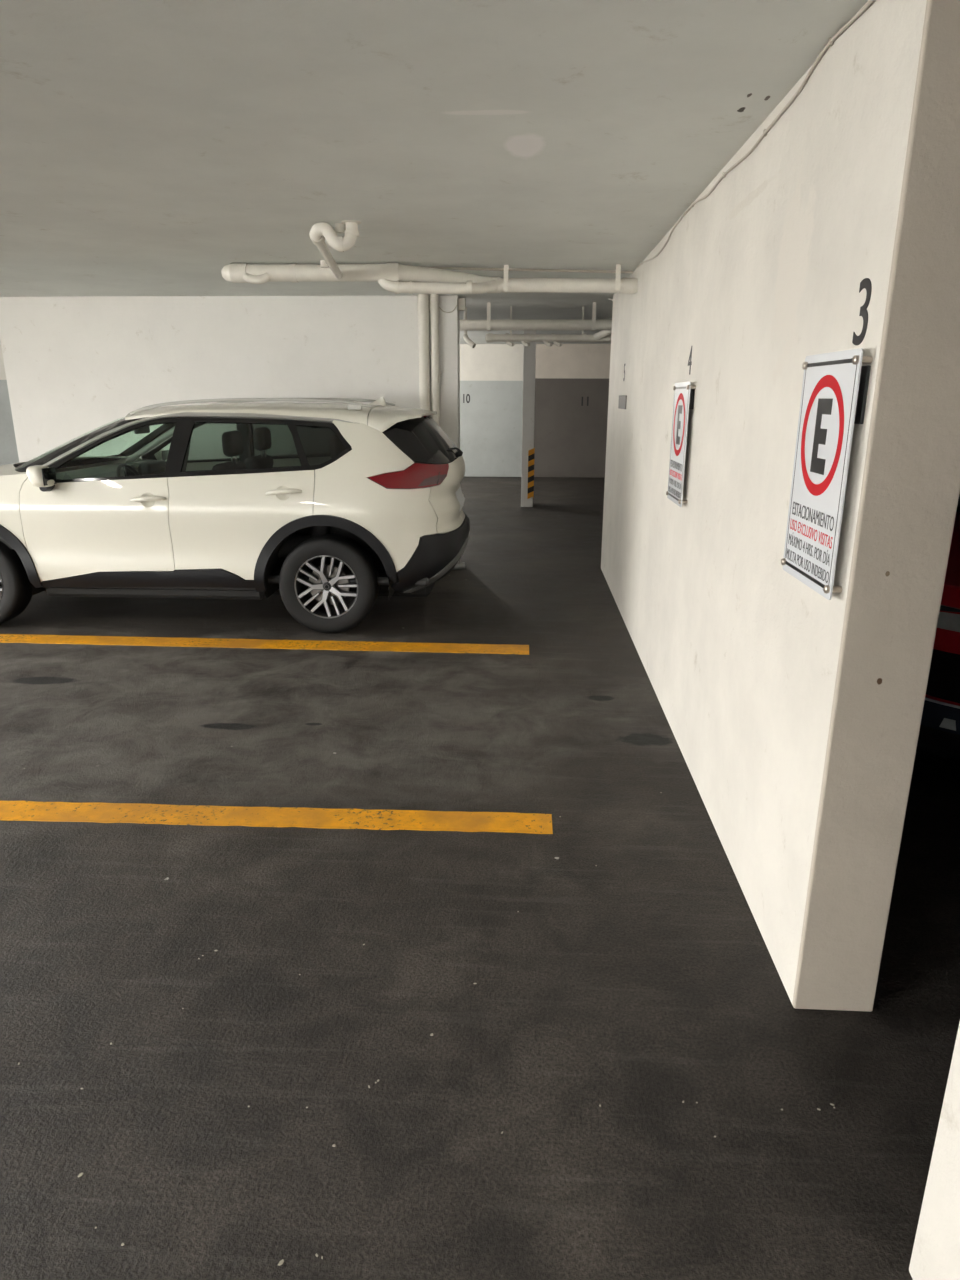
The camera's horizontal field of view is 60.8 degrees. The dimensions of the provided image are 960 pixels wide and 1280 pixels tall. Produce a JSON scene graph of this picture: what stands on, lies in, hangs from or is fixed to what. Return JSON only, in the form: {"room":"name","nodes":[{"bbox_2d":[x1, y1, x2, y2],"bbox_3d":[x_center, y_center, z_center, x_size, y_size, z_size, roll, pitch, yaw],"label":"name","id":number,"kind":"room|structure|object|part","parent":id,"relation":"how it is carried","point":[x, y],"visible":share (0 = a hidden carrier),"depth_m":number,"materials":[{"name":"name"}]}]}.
{"room":"parking garage","nodes":[
{"label":"parking garage","id":0,"kind":"room"},
{"bbox_2d":[0,295,460,562],"bbox_3d":[-2.500,-2.107,8.440,4.582,2.647,0.250,1,17,3],"label":"wall","id":1,"kind":"structure","parent":0,"point":[75,366],"depth_m":8.10,"materials":[{"name":"paint"}]},
{"bbox_2d":[417,294,430,410],"bbox_3d":[-0.544,-2.018,8.161,0.116,2.647,0.124,1,17,3],"label":"vertical pipe","id":2,"kind":"object","parent":1,"relation":"attached to","point":[423,299],"visible":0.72,"depth_m":7.88,"materials":[{"name":"paint"}]},
{"bbox_2d":[430,294,439,425],"bbox_3d":[-0.439,-2.019,8.168,0.092,2.647,0.100,1,17,3],"label":"vertical pipe","id":3,"kind":"object","parent":1,"relation":"attached to","point":[434,300],"visible":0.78,"depth_m":7.91,"materials":[{"name":"paint"}]},
{"bbox_2d":[458,298,465,310],"bbox_3d":[-0.176,-3.266,7.972,0.070,0.110,0.100,1,17,3],"label":"junction box","id":4,"kind":"object","parent":1,"relation":"attached to","point":[461,301],"visible":1,"depth_m":7.93,"materials":[{"name":"paint"}]},
{"bbox_2d":[0,344,610,477],"bbox_3d":[-4.496,-5.113,18.267,23.000,2.800,0.200,1,17,3],"label":"wall","id":5,"kind":"structure","parent":0,"point":[570,438],"depth_m":17.90,"materials":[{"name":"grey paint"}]},
{"bbox_2d":[463,394,469,402],"bbox_3d":[-0.290,-5.276,17.879,0.152,0.194,0.002,1,17,3],"label":"number","id":6,"kind":"object","parent":5,"relation":"attached to","point":[463,394],"depth_m":17.88,"materials":[{"name":"black paint"}]},
{"bbox_2d":[0,299,612,343],"bbox_3d":[-4.754,-5.141,13.128,23.000,0.180,10.050,1,17,3],"label":"ceiling","id":7,"kind":"structure","parent":0,"point":[476,308],"depth_m":10.85,"materials":[{"name":"paint"}]},
{"bbox_2d":[463,307,475,347],"bbox_3d":[-0.143,-3.944,10.339,0.090,0.494,0.242,-11,20,-33],"label":"pipe","id":8,"kind":"object","parent":7,"relation":"hanging from","point":[467,339],"visible":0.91,"depth_m":10.35,"materials":[{"name":"paint"}]},
{"bbox_2d":[460,302,611,330],"bbox_3d":[0.568,-3.899,9.884,8.000,0.317,0.138,1,17,3],"label":"pipe","id":9,"kind":"object","parent":7,"relation":"hanging from","point":[593,324],"visible":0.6,"depth_m":9.86,"materials":[{"name":"paint"}]},
{"bbox_2d":[485,306,610,346],"bbox_3d":[1.072,-3.896,10.155,2.020,0.475,0.334,1,17,3],"label":"pipe","id":10,"kind":"object","parent":7,"relation":"hanging from","point":[601,336],"visible":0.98,"depth_m":10.28,"materials":[{"name":"paint"}]},
{"bbox_2d":[0,0,867,298],"bbox_3d":[-1.315,-0.895,-0.584,14.600,0.180,18.250,1,17,3],"label":"ceiling","id":11,"kind":"structure","parent":0,"point":[148,147],"depth_m":2.96,"materials":[{"name":"paint"}]},
{"bbox_2d":[309,220,360,279],"bbox_3d":[-0.960,-2.432,5.188,0.285,0.157,1.470,-4,17,-13],"label":"trap","id":12,"kind":"object","parent":11,"relation":"hanging from","point":[319,231],"visible":1,"depth_m":4.54,"materials":[{"name":"paint"}]},
{"bbox_3d":[-0.968,-2.448,5.250,0.053,0.081,1.352,-1,17,-4],"label":"arm","id":13,"kind":"part","parent":12,"relation":"part of","materials":[{"name":"paint"}]},
{"bbox_2d":[221,260,637,293],"bbox_3d":[-0.349,-2.641,5.995,3.070,0.213,0.289,-1,17,-3],"label":"drain pipe","id":14,"kind":"object","parent":11,"relation":"attached to","point":[397,278],"visible":0.98,"depth_m":5.94,"materials":[{"name":"paint"}]},
{"bbox_2d":[419,266,632,272],"bbox_3d":[-0.259,-2.793,6.157,2.881,0.018,0.090,-1,17,-4],"label":"conduit","id":15,"kind":"object","parent":11,"relation":"attached to","point":[448,268],"visible":0.4,"depth_m":6.20,"materials":[{"name":"white metal"}]},
{"bbox_2d":[0,476,959,1279],"bbox_3d":[-5.249,0.296,5.238,23.000,0.150,28.300,1,17,3],"label":"floor","id":16,"kind":"structure","parent":0,"point":[643,981],"depth_m":2.51,"materials":[{"name":"concrete"}]},
{"bbox_2d":[0,397,469,632],"bbox_3d":[-2.417,-1.151,6.869,4.667,1.712,2.156,0,17,-1],"label":"car","id":17,"kind":"object","parent":16,"relation":"on","point":[331,502],"visible":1,"depth_m":5.98,"materials":[{"name":"white paint"}]},
{"bbox_3d":[-3.830,-0.674,6.111,1.060,0.580,0.089,1,17,4],"label":"wheel arch trim","id":18,"kind":"part","parent":17,"relation":"part of","materials":[{"name":"black plastic"}]},
{"bbox_2d":[26,465,54,486],"bbox_3d":[-3.129,-1.167,5.829,0.140,0.150,0.190,1,17,3],"label":"mirror","id":19,"kind":"object","parent":17,"relation":"attached to","point":[38,475],"depth_m":5.76,"materials":[{"name":"white paint"}]},
{"bbox_2d":[41,467,56,485],"bbox_3d":[-3.066,-1.166,5.826,0.009,0.120,0.160,1,17,3],"label":"mirror glass","id":20,"kind":"object","parent":17,"relation":"attached to","point":[48,475],"depth_m":5.81,"materials":[{"name":"black mirror"}]},
{"bbox_3d":[-2.807,-0.814,6.022,1.123,0.800,0.072,1,17,3],"label":"door","id":21,"kind":"part","parent":17,"relation":"part of","materials":[{"name":"white paint"}]},
{"bbox_2d":[134,426,149,433],"bbox_3d":[-2.756,-1.717,6.674,0.030,0.065,0.240,1,17,3],"label":"mirror","id":22,"kind":"object","parent":17,"relation":"attached to","point":[146,429],"depth_m":6.67,"materials":[{"name":"black plastic"}]},
{"bbox_3d":[-2.479,-0.459,6.111,1.685,0.163,0.064,1,17,3],"label":"sill trim","id":23,"kind":"part","parent":17,"relation":"part of","materials":[{"name":"black plastic"}]},
{"bbox_2d":[141,493,154,506],"bbox_3d":[-2.401,-1.014,5.922,0.112,0.104,0.033,1,17,3],"label":"cup","id":24,"kind":"object","parent":17,"relation":"on","point":[150,503],"depth_m":5.92,"materials":[{"name":"white paint"}]},
{"bbox_3d":[-2.395,-1.013,5.883,0.268,0.049,0.067,1,17,3],"label":"handle","id":25,"kind":"part","parent":17,"relation":"part of","materials":[{"name":"white paint"}]},
{"bbox_2d":[150,449,166,460],"bbox_3d":[-3.024,-1.727,7.715,0.140,0.150,0.190,1,17,3],"label":"mirror","id":26,"kind":"object","parent":17,"relation":"attached to","point":[162,454],"depth_m":7.64,"materials":[{"name":"white paint"}]},
{"bbox_2d":[161,450,168,460],"bbox_3d":[-2.961,-1.726,7.712,0.009,0.120,0.160,1,17,3],"label":"mirror glass","id":27,"kind":"object","parent":17,"relation":"attached to","point":[164,453],"depth_m":7.68,"materials":[{"name":"mirror"}]},
{"bbox_3d":[-2.083,-1.438,5.959,2.332,0.420,0.238,1,17,3],"label":"drip moulding","id":28,"kind":"part","parent":17,"relation":"part of","materials":[{"name":"black plastic"}]},
{"bbox_3d":[-1.722,-0.835,5.964,1.077,0.797,0.088,1,17,3],"label":"door","id":29,"kind":"part","parent":17,"relation":"part of","materials":[{"name":"white paint"}]},
{"bbox_3d":[-1.699,-1.717,6.019,1.815,0.124,0.040,1,17,3],"label":"roof rail","id":30,"kind":"part","parent":17,"relation":"part of","materials":[{"name":"metal"}]},
{"bbox_2d":[276,485,290,499],"bbox_3d":[-1.410,-1.055,5.867,0.112,0.104,0.036,1,17,3],"label":"cup","id":31,"kind":"object","parent":17,"relation":"on","point":[283,496],"depth_m":5.87,"materials":[{"name":"white paint"}]},
{"bbox_3d":[-1.404,-1.055,5.830,0.269,0.050,0.067,1,17,3],"label":"handle","id":32,"kind":"part","parent":17,"relation":"part of","materials":[{"name":"white paint"}]},
{"bbox_3d":[-1.471,-0.886,6.849,0.510,0.180,1.250,1,17,3],"label":"seat","id":33,"kind":"part","parent":17,"relation":"part of","materials":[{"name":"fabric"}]},
{"bbox_3d":[-1.638,-2.041,7.112,1.815,0.124,0.040,1,17,3],"label":"roof rail","id":34,"kind":"part","parent":17,"relation":"part of","materials":[{"name":"metal"}]},
{"bbox_3d":[-1.153,-1.169,6.748,0.252,0.587,1.250,1,17,3],"label":"backrest","id":35,"kind":"part","parent":17,"relation":"part of","materials":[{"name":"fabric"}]},
{"bbox_3d":[-1.146,-1.400,5.899,0.398,0.287,0.150,1,17,3],"label":"quarter glass","id":36,"kind":"part","parent":17,"relation":"part of","materials":[{"name":"black glass"}]},
{"bbox_3d":[-1.138,-0.626,5.974,1.059,0.580,0.083,1,17,3],"label":"wheel arch trim","id":37,"kind":"part","parent":17,"relation":"part of","materials":[{"name":"black plastic"}]},
{"bbox_3d":[-0.754,-1.038,5.942,0.873,1.068,0.265,1,17,3],"label":"quarter panel","id":38,"kind":"part","parent":17,"relation":"part of","materials":[{"name":"white paint"}]},
{"bbox_2d":[368,463,448,487],"bbox_3d":[-0.489,-1.194,5.930,0.648,0.174,0.150,-9,19,-28],"label":"tail lamp","id":39,"kind":"object","parent":17,"relation":"attached to","point":[430,475],"depth_m":5.87,"materials":[{"name":"red plastic"}]},
{"bbox_3d":[-0.314,-0.717,6.835,0.438,0.328,1.563,1,17,3],"label":"skid plate","id":40,"kind":"part","parent":17,"relation":"part of","materials":[{"name":"black plastic"}]},
{"bbox_3d":[-0.160,-1.154,6.697,0.046,0.152,0.451,1,17,3],"label":"license plate","id":41,"kind":"part","parent":17,"relation":"part of","materials":[{"name":"white metal"}]},
{"bbox_2d":[0,634,528,654],"bbox_3d":[-2.151,0.015,5.947,5.010,0.002,0.228,1,17,4],"label":"parking line","id":42,"kind":"object","parent":16,"relation":"on","point":[4,638],"visible":1,"depth_m":5.90,"materials":[{"name":"yellow paint"}]},
{"bbox_2d":[0,801,552,833],"bbox_3d":[-2.242,0.731,3.538,5.095,0.002,0.172,1,17,2],"label":"parking line","id":43,"kind":"object","parent":16,"relation":"on","point":[533,823],"visible":1,"depth_m":3.48,"materials":[{"name":"yellow paint"}]},
{"bbox_2d":[521,331,535,506],"bbox_3d":[0.775,-3.569,13.125,0.190,2.800,0.460,1,17,3],"label":"column","id":44,"kind":"structure","parent":16,"relation":"on","point":[529,353],"depth_m":12.88,"materials":[{"name":"paint"}]},
{"bbox_2d":[527,448,534,498],"bbox_3d":[0.822,-2.683,13.182,0.099,0.810,0.099,1,17,3],"label":"guard","id":45,"kind":"object","parent":44,"relation":"attached to","point":[531,453],"visible":1,"depth_m":13.13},
{"bbox_2d":[917,493,959,761],"bbox_3d":[2.740,-0.633,5.179,2.156,1.712,4.667,2,17,7],"label":"car","id":46,"kind":"object","parent":16,"relation":"on","point":[939,733],"visible":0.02,"depth_m":3.29,"materials":[{"name":"red paint"}]},
{"bbox_2d":[921,700,959,734],"bbox_3d":[1.907,0.309,3.299,0.499,0.122,0.072,14,22,40],"label":"bumper cover","id":47,"kind":"object","parent":46,"relation":"attached to","point":[938,716],"depth_m":3.30,"materials":[{"name":"black plastic"}]},
{"bbox_2d":[925,697,959,708],"bbox_3d":[1.885,0.253,3.287,0.053,0.013,0.466,-16,23,-42],"label":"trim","id":48,"kind":"structure","parent":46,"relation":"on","point":[936,702],"depth_m":3.29,"materials":[{"name":"silver metal"}]},
{"bbox_2d":[926,649,959,702],"bbox_3d":[1.969,0.154,3.253,0.719,0.206,0.138,14,21,38],"label":"grille","id":49,"kind":"object","parent":46,"relation":"attached to","point":[943,685],"depth_m":3.27,"materials":[{"name":"black plastic"}]},
{"bbox_2d":[939,718,955,730],"bbox_3d":[1.880,0.337,3.285,0.061,0.043,0.008,15,22,40],"label":"lamp","id":50,"kind":"object","parent":46,"relation":"attached to","point":[945,724],"depth_m":3.29,"materials":[{"name":"grey plastic"}]},
{"bbox_2d":[937,612,959,631],"bbox_3d":[1.954,-0.065,3.206,0.653,0.071,0.127,13,21,37],"label":"lamp","id":51,"kind":"object","parent":46,"relation":"attached to","point":[947,621],"depth_m":3.23,"materials":[{"name":"grey plastic"}]},
{"bbox_2d":[601,0,959,1279],"bbox_3d":[0.898,0.541,-0.433,0.228,2.647,17.960,1,17,3],"label":"wall","id":52,"kind":"structure","parent":0,"point":[764,273],"depth_m":2.79,"materials":[{"name":"beige paint"}]},
{"bbox_2d":[618,395,626,408],"bbox_3d":[1.193,-1.992,6.853,0.008,0.108,0.520,1,17,3],"label":"wall plaque","id":53,"kind":"object","parent":52,"relation":"attached to","point":[622,398],"visible":1,"depth_m":6.81,"materials":[{"name":"grey metal"}]},
{"bbox_2d":[666,382,695,506],"bbox_3d":[1.024,-1.006,4.191,0.042,0.598,0.415,1,17,3],"label":"parking sign","id":54,"kind":"object","parent":52,"relation":"attached to","point":[674,493],"visible":1,"depth_m":4.16,"materials":[{"name":"white metal"}]},
{"bbox_2d":[688,346,691,374],"bbox_3d":[1.045,-1.392,4.074,0.002,0.135,0.090,1,17,3],"label":"number","id":55,"kind":"object","parent":52,"relation":"attached to","point":[690,356],"depth_m":4.06,"materials":[{"name":"black paint"}]},
{"bbox_2d":[689,389,694,408],"bbox_3d":[1.039,-1.208,4.088,0.008,0.105,0.275,1,17,3],"label":"wall plaque","id":56,"kind":"object","parent":52,"relation":"attached to","point":[692,391],"visible":0.42,"depth_m":3.98,"materials":[{"name":"black plastic"}]},
{"bbox_2d":[637,0,874,267],"bbox_3d":[1.040,-2.072,3.850,0.013,0.083,4.580,1,17,3],"label":"cable","id":57,"kind":"object","parent":52,"relation":"attached to","point":[869,3],"visible":1,"depth_m":2.59,"materials":[{"name":"white plastic"}]},
{"bbox_2d":[781,348,872,599],"bbox_3d":[0.913,-0.448,2.191,0.042,0.608,0.403,1,17,3],"label":"parking sign","id":58,"kind":"object","parent":52,"relation":"attached to","point":[830,386],"visible":1,"depth_m":2.15,"materials":[{"name":"white metal"}]},
{"bbox_2d":[852,278,871,344],"bbox_3d":[0.929,-0.797,1.988,0.002,0.152,0.079,1,17,3],"label":"number","id":59,"kind":"object","parent":52,"relation":"attached to","point":[865,283],"depth_m":1.97,"materials":[{"name":"black paint"}]},
{"bbox_2d":[854,365,870,423],"bbox_3d":[0.927,-0.619,2.071,0.008,0.135,0.245,1,17,3],"label":"wall plaque","id":60,"kind":"object","parent":52,"relation":"attached to","point":[865,370],"visible":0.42,"depth_m":1.97,"materials":[{"name":"black plastic"}]},
{"bbox_2d":[792,0,959,1011],"bbox_3d":[1.036,-0.194,2.041,0.228,2.647,0.060,1,17,3],"label":"pillar","id":61,"kind":"structure","parent":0,"point":[910,489],"depth_m":2.01,"materials":[{"name":"paint"}]}
]}

